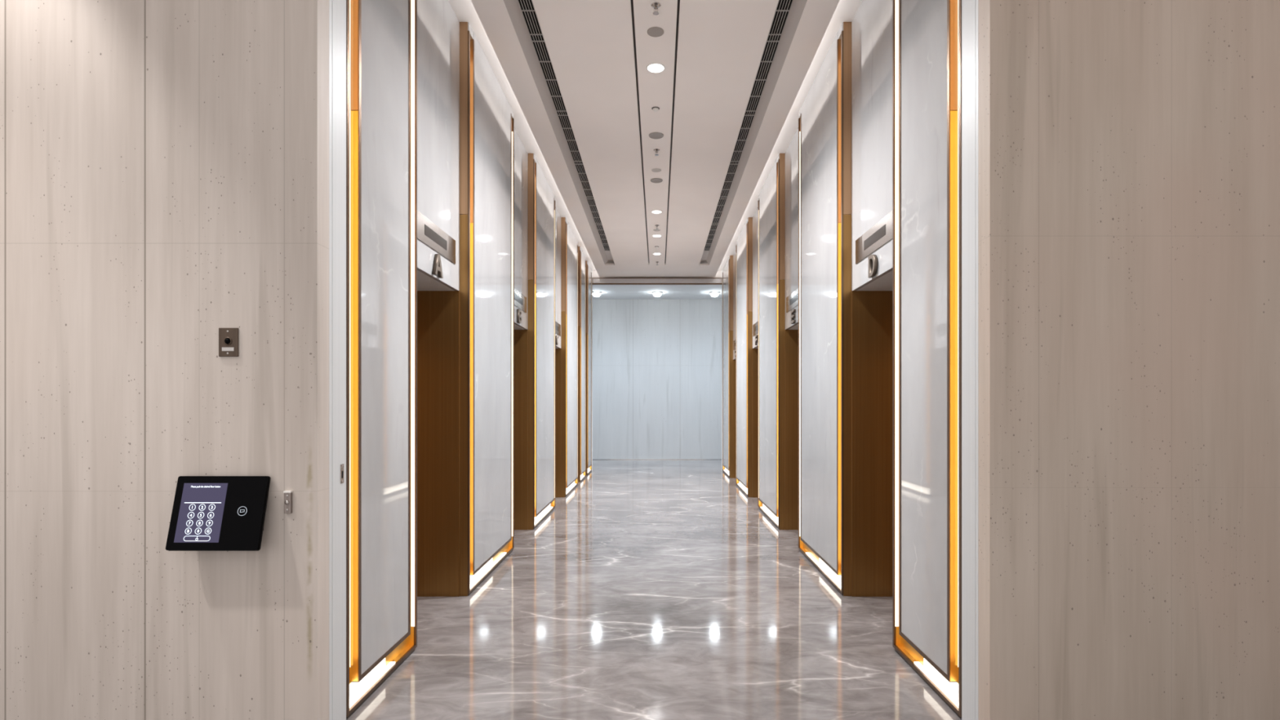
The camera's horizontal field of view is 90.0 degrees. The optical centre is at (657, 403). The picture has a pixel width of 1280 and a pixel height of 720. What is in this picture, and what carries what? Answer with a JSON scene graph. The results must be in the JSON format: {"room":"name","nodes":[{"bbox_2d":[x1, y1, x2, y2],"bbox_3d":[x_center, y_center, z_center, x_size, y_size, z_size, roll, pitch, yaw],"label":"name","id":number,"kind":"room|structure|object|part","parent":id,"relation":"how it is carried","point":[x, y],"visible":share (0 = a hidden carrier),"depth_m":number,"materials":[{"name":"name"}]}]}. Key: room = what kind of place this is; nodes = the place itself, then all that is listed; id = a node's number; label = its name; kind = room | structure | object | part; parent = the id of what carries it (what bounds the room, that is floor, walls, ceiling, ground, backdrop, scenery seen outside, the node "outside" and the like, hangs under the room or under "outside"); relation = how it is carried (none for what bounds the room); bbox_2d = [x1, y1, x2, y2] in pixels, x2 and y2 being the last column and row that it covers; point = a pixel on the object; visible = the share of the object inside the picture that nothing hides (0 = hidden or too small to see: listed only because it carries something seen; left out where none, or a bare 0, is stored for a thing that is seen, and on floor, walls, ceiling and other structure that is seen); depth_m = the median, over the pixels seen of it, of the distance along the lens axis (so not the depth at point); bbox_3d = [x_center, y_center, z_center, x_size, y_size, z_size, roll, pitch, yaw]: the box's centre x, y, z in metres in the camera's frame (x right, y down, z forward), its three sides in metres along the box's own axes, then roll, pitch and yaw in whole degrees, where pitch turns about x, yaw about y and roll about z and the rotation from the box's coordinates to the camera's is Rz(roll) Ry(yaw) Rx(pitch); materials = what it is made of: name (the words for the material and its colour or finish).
{"room":"lobby","nodes":[
{"label":"lobby","id":0,"kind":"room"},
{"bbox_2d":[0,0,328,719],"bbox_3d":[-3.307,-0.765,2.668,3.823,4.400,0.096,0,0,0],"label":"wall","id":1,"kind":"structure","parent":0,"point":[164,164],"depth_m":2.62,"materials":[{"name":"stone"}]},
{"bbox_2d":[165,475,271,551],"bbox_3d":[-1.761,0.440,2.571,0.366,0.291,0.098,0,0,0],"label":"terminal","id":2,"kind":"object","parent":1,"relation":"attached to","point":[209,513],"visible":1,"depth_m":2.56,"materials":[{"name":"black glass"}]},
{"bbox_2d":[218,328,238,356],"bbox_3d":[-1.756,-0.250,2.612,0.079,0.117,0.016,0,0,0],"label":"plate","id":3,"kind":"object","parent":1,"relation":"attached to","point":[228,337],"visible":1,"depth_m":2.61,"materials":[{"name":"brown metal"}]},
{"bbox_2d":[283,490,292,513],"bbox_3d":[-1.511,0.403,2.611,0.029,0.091,0.018,0,0,0],"label":"switch plate","id":4,"kind":"object","parent":1,"relation":"attached to","point":[287,494],"visible":1,"depth_m":2.61,"materials":[{"name":"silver metal"}]},
{"bbox_2d":[328,0,346,719],"bbox_3d":[-1.421,-0.565,2.795,0.053,4.000,0.158,0,0,0],"label":"trim","id":5,"kind":"structure","parent":1,"relation":"attached to","point":[337,8],"depth_m":2.79,"materials":[{"name":"white metal"}]},
{"bbox_2d":[340,463,343,483],"bbox_3d":[-1.398,0.311,2.835,0.003,0.084,0.027,0,0,0],"label":"strike plate","id":6,"kind":"object","parent":1,"relation":"attached to","point":[342,464],"visible":1,"depth_m":2.83,"materials":[{"name":"metal"}]},
{"bbox_2d":[503,0,608,264],"bbox_3d":[-1.012,-2.751,7.700,0.079,0.099,9.600,0,0,0],"label":"ceiling","id":7,"kind":"structure","parent":0,"point":[513,6],"depth_m":5.82,"materials":[{"name":"grey paint"}]},
{"bbox_2d":[517,0,609,250],"bbox_3d":[-0.915,-2.799,7.305,0.138,0.014,8.810,0,0,0],"label":"ceiling vent","id":8,"kind":"object","parent":7,"relation":"in","point":[526,6],"visible":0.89,"depth_m":5.87,"materials":[{"name":"black metal"}]},
{"bbox_2d":[604,250,613,260],"bbox_3d":[-0.913,-2.800,12.105,0.138,0.016,0.790,0,0,0],"label":"ceiling","id":9,"kind":"structure","parent":0,"point":[608,254],"depth_m":12.05,"materials":[{"name":"grey paint"}]},
{"bbox_2d":[346,459,961,719],"bbox_3d":[-0.018,1.495,7.450,10.400,0.120,18.100,0,0,0],"label":"floor","id":10,"kind":"structure","parent":0,"point":[652,589],"depth_m":4.13,"materials":[{"name":"grey stone"}]},
{"bbox_2d":[346,0,417,718],"bbox_3d":[-1.441,-0.703,3.315,0.074,4.275,0.840,0,0,0],"label":"wall panel","id":11,"kind":"object","parent":10,"relation":"on","point":[381,35],"visible":0.79,"depth_m":3.23,"materials":[{"name":"white stone"}]},
{"bbox_3d":[-1.425,-0.767,3.319,0.036,4.146,0.600,0,0,0],"label":"stone panel","id":12,"kind":"part","parent":11,"relation":"part of","materials":[{"name":"white stone"}]},
{"bbox_2d":[417,0,459,596],"bbox_3d":[-1.678,-0.703,4.250,0.400,4.275,1.030,0,0,0],"label":"doorway","id":13,"kind":"structure","parent":10,"relation":"on","point":[437,24],"depth_m":4.75,"materials":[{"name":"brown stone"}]},
{"bbox_2d":[417,209,455,264],"bbox_3d":[-1.474,-1.097,4.250,0.008,0.171,0.810,0,0,0],"label":"indicator","id":14,"kind":"object","parent":13,"relation":"attached to","point":[428,232],"visible":0.82,"depth_m":4.24,"materials":[{"name":"metal"}]},
{"bbox_2d":[431,253,443,278],"bbox_3d":[-1.463,-0.917,4.250,0.022,0.143,0.150,0,0,0],"label":"letter","id":15,"kind":"object","parent":13,"relation":"attached to","point":[437,268],"visible":1,"depth_m":4.23,"materials":[{"name":"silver metal"}]},
{"bbox_3d":[-1.493,-1.837,4.250,0.030,2.005,1.030,0,0,0],"label":"overhead panel","id":16,"kind":"part","parent":13,"relation":"part of","materials":[{"name":"white stone"}]},
{"bbox_2d":[459,22,514,595],"bbox_3d":[-1.441,-0.703,5.508,0.074,4.275,1.485,0,0,0],"label":"wall panel","id":17,"kind":"object","parent":10,"relation":"on","point":[486,121],"visible":1,"depth_m":5.14,"materials":[{"name":"white stone"}]},
{"bbox_3d":[-1.423,-2.808,4.830,0.026,0.065,0.118,0,0,0],"label":"head panel","id":18,"kind":"part","parent":17,"relation":"part of","materials":[{"name":"white stone"}]},
{"bbox_3d":[-1.425,-0.767,5.511,0.036,4.146,1.245,0,0,0],"label":"stone panel","id":19,"kind":"part","parent":17,"relation":"part of","materials":[{"name":"white stone"}]},
{"bbox_2d":[514,128,528,529],"bbox_3d":[-1.678,-0.703,6.760,0.400,4.275,1.020,0,0,0],"label":"doorway","id":20,"kind":"structure","parent":10,"relation":"on","point":[521,155],"depth_m":7.26,"materials":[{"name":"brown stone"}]},
{"bbox_2d":[517,308,521,323],"bbox_3d":[-1.463,-0.917,6.760,0.022,0.143,0.125,0,0,0],"label":"letter","id":21,"kind":"object","parent":20,"relation":"attached to","point":[519,312],"visible":1,"depth_m":6.71,"materials":[{"name":"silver metal"}]},
{"bbox_2d":[514,288,526,312],"bbox_3d":[-1.474,-1.097,6.760,0.008,0.171,0.810,0,0,0],"label":"indicator","id":22,"kind":"object","parent":20,"relation":"attached to","point":[520,300],"visible":0.71,"depth_m":6.84,"materials":[{"name":"metal"}]},
{"bbox_3d":[-1.493,-1.837,6.760,0.030,2.005,1.020,0,0,0],"label":"overhead panel","id":23,"kind":"part","parent":20,"relation":"part of","materials":[{"name":"white metal"}]},
{"bbox_2d":[528,153,555,529],"bbox_3d":[-1.441,-0.703,8.023,0.074,4.275,1.505,0,0,0],"label":"wall panel","id":24,"kind":"object","parent":10,"relation":"on","point":[541,197],"visible":1,"depth_m":7.74,"materials":[{"name":"white stone"}]},
{"bbox_3d":[-1.425,-0.767,8.027,0.036,4.146,1.265,0,0,0],"label":"stone panel","id":25,"kind":"part","parent":24,"relation":"part of","materials":[{"name":"white stone"}]},
{"bbox_2d":[555,206,560,497],"bbox_3d":[-1.678,-0.703,9.273,0.400,4.275,0.995,0,0,0],"label":"doorway","id":26,"kind":"structure","parent":10,"relation":"on","point":[557,217],"depth_m":9.76,"materials":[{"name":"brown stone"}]},
{"bbox_2d":[555,335,558,345],"bbox_3d":[-1.463,-0.917,9.271,0.022,0.143,0.123,0,0,0],"label":"lift letter","id":27,"kind":"object","parent":26,"relation":"attached to","point":[557,336],"visible":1,"depth_m":9.22,"materials":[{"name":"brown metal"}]},
{"bbox_2d":[555,320,560,336],"bbox_3d":[-1.474,-1.097,9.273,0.008,0.171,0.810,0,0,0],"label":"indicator","id":28,"kind":"object","parent":26,"relation":"attached to","point":[557,326],"visible":0.64,"depth_m":9.42,"materials":[{"name":"metal"}]},
{"bbox_3d":[-1.493,-1.837,9.273,0.030,2.005,0.995,0,0,0],"label":"overhead panel","id":29,"kind":"part","parent":26,"relation":"part of","materials":[{"name":"white stone"}]},
{"bbox_2d":[560,217,577,497],"bbox_3d":[-1.441,-0.703,10.515,0.074,4.275,1.490,0,0,0],"label":"wall panel","id":30,"kind":"object","parent":10,"relation":"on","point":[569,243],"visible":1,"depth_m":10.17,"materials":[{"name":"white stone"}]},
{"bbox_3d":[-1.425,-0.767,10.519,0.036,4.146,1.250,0,0,0],"label":"stone panel","id":31,"kind":"part","parent":30,"relation":"part of","materials":[{"name":"white stone"}]},
{"bbox_2d":[577,246,586,482],"bbox_3d":[-1.441,-0.703,12.030,0.074,4.275,0.880,0,0,0],"label":"wall panel","id":32,"kind":"object","parent":10,"relation":"on","point":[581,257],"visible":0.97,"depth_m":11.80,"materials":[{"name":"white stone"}]},
{"bbox_3d":[-1.425,-0.767,12.034,0.036,4.146,0.640,0,0,0],"label":"stone panel","id":33,"kind":"part","parent":32,"relation":"part of","materials":[{"name":"white stone"}]},
{"bbox_2d":[586,260,591,475],"bbox_3d":[-1.441,-0.703,13.175,0.074,4.275,0.850,0,0,0],"label":"wall panel","id":34,"kind":"object","parent":10,"relation":"on","point":[588,271],"visible":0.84,"depth_m":13.05,"materials":[{"name":"white stone"}]},
{"bbox_3d":[-1.425,-0.767,13.179,0.036,4.146,0.610,0,0,0],"label":"stone panel","id":35,"kind":"part","parent":34,"relation":"part of","materials":[{"name":"white stone"}]},
{"bbox_2d":[722,255,733,478],"bbox_3d":[1.405,-0.703,12.945,0.074,4.275,1.310,0,0,0],"label":"wall panel","id":36,"kind":"object","parent":10,"relation":"on","point":[727,271],"visible":1,"depth_m":12.58,"materials":[{"name":"white stone"}]},
{"bbox_3d":[1.389,-0.767,12.949,0.036,4.146,1.070,0,0,0],"label":"stone panel","id":37,"kind":"part","parent":36,"relation":"part of","materials":[{"name":"white stone"}]},
{"bbox_3d":[1.375,-0.677,12.945,0.012,4.195,1.310,0,0,0],"label":"frame","id":38,"kind":"part","parent":36,"relation":"part of","materials":[{"name":"white stone"}]},
{"bbox_2d":[733,251,735,478],"bbox_3d":[1.642,-0.703,11.775,0.400,4.275,1.030,0,0,0],"label":"doorway","id":39,"kind":"structure","parent":10,"relation":"on","point":[734,255],"depth_m":12.28,"materials":[{"name":"brown wood"}]},
{"bbox_2d":[733,339,735,350],"bbox_3d":[1.438,-1.097,11.775,0.008,0.171,0.810,0,0,0],"label":"indicator","id":40,"kind":"object","parent":39,"relation":"attached to","point":[734,341],"visible":0.36,"depth_m":12.05,"materials":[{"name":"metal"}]},
{"bbox_3d":[1.457,-1.837,11.775,0.030,2.005,1.030,0,0,0],"label":"overhead panel","id":41,"kind":"part","parent":39,"relation":"part of","materials":[{"name":"white stone"}]},
{"bbox_2d":[735,217,752,497],"bbox_3d":[1.405,-0.703,10.515,0.074,4.275,1.490,0,0,0],"label":"wall panel","id":42,"kind":"object","parent":10,"relation":"on","point":[744,247],"visible":1,"depth_m":10.20,"materials":[{"name":"white stone"}]},
{"bbox_3d":[1.389,-0.767,10.519,0.036,4.146,1.250,0,0,0],"label":"stone panel","id":43,"kind":"part","parent":42,"relation":"part of","materials":[{"name":"white stone"}]},
{"bbox_2d":[752,208,757,497],"bbox_3d":[1.642,-0.703,9.273,0.400,4.275,0.995,0,0,0],"label":"doorway","id":44,"kind":"structure","parent":10,"relation":"on","point":[755,215],"depth_m":9.76,"materials":[{"name":"brown wood"}]},
{"bbox_2d":[752,321,757,336],"bbox_3d":[1.438,-1.097,9.273,0.008,0.171,0.810,0,0,0],"label":"indicator","id":45,"kind":"object","parent":44,"relation":"attached to","point":[754,326],"visible":0.64,"depth_m":9.43,"materials":[{"name":"metal"}]},
{"bbox_3d":[1.457,-1.837,9.273,0.030,2.005,0.995,0,0,0],"label":"overhead panel","id":46,"kind":"part","parent":44,"relation":"part of","materials":[{"name":"white stone"}]},
{"bbox_2d":[755,334,757,345],"bbox_3d":[1.427,-0.917,9.273,0.022,0.143,0.125,0,0,0],"label":"lift letter","id":47,"kind":"object","parent":44,"relation":"attached to","point":[756,335],"visible":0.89,"depth_m":9.29,"materials":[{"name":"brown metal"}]},
{"bbox_2d":[757,153,785,529],"bbox_3d":[1.405,-0.703,8.023,0.074,4.275,1.505,0,0,0],"label":"wall panel","id":48,"kind":"object","parent":10,"relation":"on","point":[771,197],"visible":1,"depth_m":7.77,"materials":[{"name":"white stone"}]},
{"bbox_3d":[1.389,-0.767,8.027,0.036,4.146,1.265,0,0,0],"label":"stone panel","id":49,"kind":"part","parent":48,"relation":"part of","materials":[{"name":"white stone"}]},
{"bbox_2d":[785,127,798,529],"bbox_3d":[1.642,-0.703,6.760,0.400,4.275,1.020,0,0,0],"label":"doorway","id":50,"kind":"structure","parent":10,"relation":"on","point":[792,152],"depth_m":7.26,"materials":[{"name":"brown wood"}]},
{"bbox_3d":[1.457,-1.837,6.760,0.030,2.005,1.020,0,0,0],"label":"overhead panel","id":51,"kind":"part","parent":50,"relation":"part of","materials":[{"name":"white metal"}]},
{"bbox_2d":[786,288,798,312],"bbox_3d":[1.438,-1.097,6.760,0.008,0.171,0.810,0,0,0],"label":"indicator","id":52,"kind":"object","parent":50,"relation":"attached to","point":[792,300],"visible":0.82,"depth_m":6.84,"materials":[{"name":"metal"}]},
{"bbox_2d":[791,308,795,324],"bbox_3d":[1.427,-0.917,6.760,0.022,0.143,0.125,0,0,0],"label":"letter","id":53,"kind":"object","parent":50,"relation":"attached to","point":[793,311],"visible":1,"depth_m":6.75,"materials":[{"name":"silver metal"}]},
{"bbox_2d":[798,22,851,595],"bbox_3d":[1.405,-0.703,5.508,0.074,4.275,1.485,0,0,0],"label":"wall panel","id":54,"kind":"object","parent":10,"relation":"on","point":[824,120],"visible":1,"depth_m":5.16,"materials":[{"name":"white stone"}]},
{"bbox_3d":[1.389,-0.767,5.511,0.036,4.146,1.245,0,0,0],"label":"stone panel","id":55,"kind":"part","parent":54,"relation":"part of","materials":[{"name":"white stone"}]},
{"bbox_3d":[1.387,-2.808,4.830,0.026,0.065,0.118,0,0,0],"label":"head panel","id":56,"kind":"part","parent":54,"relation":"part of","materials":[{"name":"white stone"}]},
{"bbox_2d":[851,0,893,596],"bbox_3d":[1.642,-0.703,4.250,0.400,4.275,1.030,0,0,0],"label":"doorway","id":57,"kind":"structure","parent":10,"relation":"on","point":[872,25],"depth_m":4.75,"materials":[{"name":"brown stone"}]},
{"bbox_3d":[1.457,-1.837,4.250,0.030,2.005,1.030,0,0,0],"label":"overhead panel","id":58,"kind":"part","parent":57,"relation":"part of","materials":[{"name":"white metal"}]},
{"bbox_2d":[867,254,877,277],"bbox_3d":[1.427,-0.917,4.250,0.022,0.143,0.125,0,0,0],"label":"letter","id":59,"kind":"object","parent":57,"relation":"attached to","point":[872,259],"visible":1,"depth_m":4.25,"materials":[{"name":"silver metal"}]},
{"bbox_2d":[855,209,893,264],"bbox_3d":[1.438,-1.097,4.250,0.008,0.171,0.810,0,0,0],"label":"indicator","id":60,"kind":"object","parent":57,"relation":"attached to","point":[881,233],"visible":0.82,"depth_m":4.24,"materials":[{"name":"metal"}]},
{"bbox_2d":[893,0,961,718],"bbox_3d":[1.405,-0.703,3.315,0.074,4.275,0.840,0,0,0],"label":"wall panel","id":61,"kind":"object","parent":10,"relation":"on","point":[927,33],"visible":0.81,"depth_m":3.27,"materials":[{"name":"white stone"}]},
{"bbox_3d":[1.389,-0.767,3.319,0.036,4.146,0.600,0,0,0],"label":"stone panel","id":62,"kind":"part","parent":61,"relation":"part of","materials":[{"name":"white stone"}]},
{"bbox_2d":[471,0,839,276],"bbox_3d":[-0.018,-2.750,8.280,2.470,0.100,10.760,0,0,0],"label":"ceiling","id":63,"kind":"structure","parent":0,"point":[589,43],"depth_m":5.79,"materials":[{"name":"white paint"}]},
{"bbox_2d":[631,0,648,262],"bbox_3d":[-0.176,-2.732,7.700,0.040,0.004,9.600,0,0,0],"label":"trim","id":64,"kind":"structure","parent":63,"relation":"attached to","point":[632,1],"depth_m":5.78,"materials":[{"name":"grey metal"}]},
{"bbox_2d":[647,26,663,36],"bbox_3d":[-0.018,-2.697,4.650,0.122,0.006,0.122,0,0,0],"label":"ceiling speaker","id":65,"kind":"object","parent":63,"relation":"attached to","point":[653,31],"visible":1,"depth_m":4.65,"materials":[{"name":"grey plastic"}]},
{"bbox_2d":[651,106,659,111],"bbox_3d":[-0.022,-2.689,5.860,0.072,0.022,0.072,0,0,0],"label":"smoke detector","id":66,"kind":"object","parent":63,"relation":"attached to","point":[654,108],"visible":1,"depth_m":5.84,"materials":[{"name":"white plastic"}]},
{"bbox_2d":[448,0,862,271],"bbox_3d":[-0.018,-2.890,8.218,4.040,0.100,11.004,0,0,0],"label":"cove","id":67,"kind":"object","parent":63,"relation":"attached to","point":[846,11],"depth_m":6.19,"materials":[{"name":"white paint"}]},
{"bbox_2d":[646,62,665,72],"bbox_3d":[-0.018,-2.696,5.150,0.152,0.008,0.152,0,0,0],"label":"recessed light","id":68,"kind":"object","parent":63,"relation":"in","point":[653,67],"visible":1,"depth_m":5.14,"materials":[{"name":"white plastic"}]},
{"bbox_2d":[650,1,661,15],"bbox_3d":[-0.014,-2.672,4.340,0.068,0.056,0.068,0,0,0],"label":"sprinkler","id":69,"kind":"object","parent":63,"relation":"attached to","point":[655,6],"visible":1,"depth_m":4.33,"materials":[{"name":"silver metal"}]},
{"bbox_2d":[648,131,663,138],"bbox_3d":[-0.018,-2.695,6.440,0.152,0.011,0.152,0,0,0],"label":"ceiling speaker","id":70,"kind":"object","parent":63,"relation":"in","point":[655,135],"visible":1,"depth_m":6.44,"materials":[{"name":"grey plastic"}]},
{"bbox_2d":[651,168,661,172],"bbox_3d":[-0.018,-2.697,7.410,0.112,0.006,0.112,0,0,0],"label":"ceiling speaker","id":71,"kind":"object","parent":63,"relation":"attached to","point":[655,170],"visible":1,"depth_m":7.40,"materials":[{"name":"grey plastic"}]},
{"bbox_2d":[650,177,662,182],"bbox_3d":[-0.018,-2.695,7.740,0.152,0.011,0.152,0,0,0],"label":"ceiling speaker","id":72,"kind":"object","parent":63,"relation":"in","point":[653,180],"visible":1,"depth_m":7.73,"materials":[{"name":"grey plastic"}]},
{"bbox_2d":[651,209,662,213],"bbox_3d":[-0.018,-2.696,9.020,0.152,0.008,0.152,0,0,0],"label":"recessed light","id":73,"kind":"object","parent":63,"relation":"in","point":[656,211],"visible":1,"depth_m":9.01,"materials":[{"name":"white plastic"}]},
{"bbox_2d":[653,148,659,155],"bbox_3d":[-0.014,-2.672,6.820,0.068,0.056,0.068,0,0,0],"label":"sprinkler","id":74,"kind":"object","parent":63,"relation":"attached to","point":[656,150],"visible":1,"depth_m":6.81,"materials":[{"name":"silver metal"}]},
{"bbox_2d":[664,0,679,262],"bbox_3d":[0.140,-2.732,7.700,0.040,0.004,9.600,0,0,0],"label":"trim","id":75,"kind":"structure","parent":63,"relation":"attached to","point":[678,1],"depth_m":5.79,"materials":[{"name":"grey metal"}]},
{"bbox_2d":[592,298,721,458],"bbox_3d":[-0.018,-0.715,16.360,10.400,4.300,0.120,0,0,0],"label":"wall","id":76,"kind":"structure","parent":0,"point":[657,362],"depth_m":16.30,"materials":[{"name":"white stone"}]},
{"bbox_2d":[592,458,721,459],"bbox_3d":[-0.018,1.425,16.293,10.400,0.020,0.015,0,0,0],"label":"baseboard","id":77,"kind":"structure","parent":76,"relation":"attached to","point":[593,459],"depth_m":16.29,"materials":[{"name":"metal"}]},
{"bbox_2d":[592,284,721,298],"bbox_3d":[-0.018,-2.705,15.030,10.400,0.100,2.540,0,0,0],"label":"ceiling","id":78,"kind":"structure","parent":0,"point":[608,291],"depth_m":15.13,"materials":[{"name":"white paint"}]},
{"bbox_2d":[592,291,601,297],"bbox_3d":[-1.468,-2.600,15.300,0.230,0.110,0.230,0,0,0],"label":"lamp","id":79,"kind":"object","parent":78,"relation":"attached to","point":[596,294],"visible":0.9,"depth_m":15.22,"materials":[{"name":"white plastic"}]},
{"bbox_2d":[652,291,662,297],"bbox_3d":[-0.018,-2.600,15.300,0.230,0.110,0.230,0,0,0],"label":"lamp","id":80,"kind":"object","parent":78,"relation":"attached to","point":[656,294],"visible":1,"depth_m":15.23,"materials":[{"name":"white plastic"}]},
{"bbox_2d":[709,291,719,297],"bbox_3d":[1.352,-2.600,15.300,0.230,0.110,0.230,0,0,0],"label":"lamp","id":81,"kind":"object","parent":78,"relation":"attached to","point":[713,294],"visible":1,"depth_m":15.22,"materials":[{"name":"white plastic"}]},
{"bbox_2d":[592,271,721,277],"bbox_3d":[-0.018,-2.810,13.740,4.040,0.310,0.040,0,0,0],"label":"wall","id":82,"kind":"structure","parent":0,"point":[595,274],"depth_m":13.72,"materials":[{"name":"white paint"}]},
{"bbox_2d":[591,277,722,284],"bbox_3d":[-0.018,-2.605,13.678,2.800,0.150,0.085,0,0,0],"label":"header","id":83,"kind":"object","parent":82,"relation":"attached to","point":[595,281],"visible":0.95,"depth_m":13.64,"materials":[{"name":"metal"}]},
{"bbox_3d":[-0.018,-2.670,13.679,2.800,0.020,0.062,0,0,0],"label":"rail","id":84,"kind":"part","parent":83,"relation":"part of","materials":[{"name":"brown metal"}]},
{"bbox_3d":[-0.018,-2.549,13.682,2.800,0.023,0.055,0,0,0],"label":"guide rail","id":85,"kind":"part","parent":83,"relation":"part of","materials":[{"name":"brown metal"}]},
{"bbox_2d":[701,250,709,260],"bbox_3d":[0.877,-2.800,12.105,0.138,0.016,0.790,0,0,0],"label":"ceiling","id":86,"kind":"structure","parent":0,"point":[705,253],"depth_m":12.05,"materials":[{"name":"grey paint"}]},
{"bbox_2d":[706,0,807,264],"bbox_3d":[0.976,-2.751,7.700,0.079,0.099,9.600,0,0,0],"label":"ceiling","id":87,"kind":"structure","parent":0,"point":[797,6],"depth_m":5.82,"materials":[{"name":"grey paint"}]},
{"bbox_2d":[703,0,793,250],"bbox_3d":[0.879,-2.799,7.305,0.138,0.014,8.810,0,0,0],"label":"ceiling vent","id":88,"kind":"object","parent":87,"relation":"in","point":[782,11],"visible":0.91,"depth_m":5.88,"materials":[{"name":"black metal"}]},
{"bbox_2d":[977,0,1279,719],"bbox_3d":[3.271,-0.765,2.668,3.823,4.400,0.096,0,0,0],"label":"wall","id":89,"kind":"structure","parent":0,"point":[1129,150],"depth_m":2.62,"materials":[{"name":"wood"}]},
{"bbox_2d":[961,0,977,719],"bbox_3d":[1.385,-0.565,2.795,0.053,4.000,0.158,0,0,0],"label":"trim","id":90,"kind":"structure","parent":89,"relation":"attached to","point":[969,7],"depth_m":2.80,"materials":[{"name":"white metal"}]},
{"bbox_3d":[-1.978,-0.765,8.218,0.120,4.400,11.004,0,0,0],"label":"wall","id":91,"kind":"structure","parent":0,"visible":0},
{"bbox_2d":[591,270,592,471],"bbox_3d":[-1.662,-0.765,13.680,0.512,4.400,0.160,0,0,0],"label":"trim","id":92,"kind":"structure","parent":91,"relation":"attached to","point":[592,270],"depth_m":13.68,"materials":[{"name":"white paint"}]},
{"bbox_3d":[1.942,-0.765,8.218,0.120,4.400,11.004,0,0,0],"label":"wall","id":93,"kind":"structure","parent":0,"visible":0},
{"bbox_2d":[721,270,723,471],"bbox_3d":[1.626,-0.765,13.680,0.512,4.400,0.160,0,0,0],"label":"trim","id":94,"kind":"structure","parent":93,"relation":"attached to","point":[722,270],"depth_m":13.69,"materials":[{"name":"white paint"}]}
]}

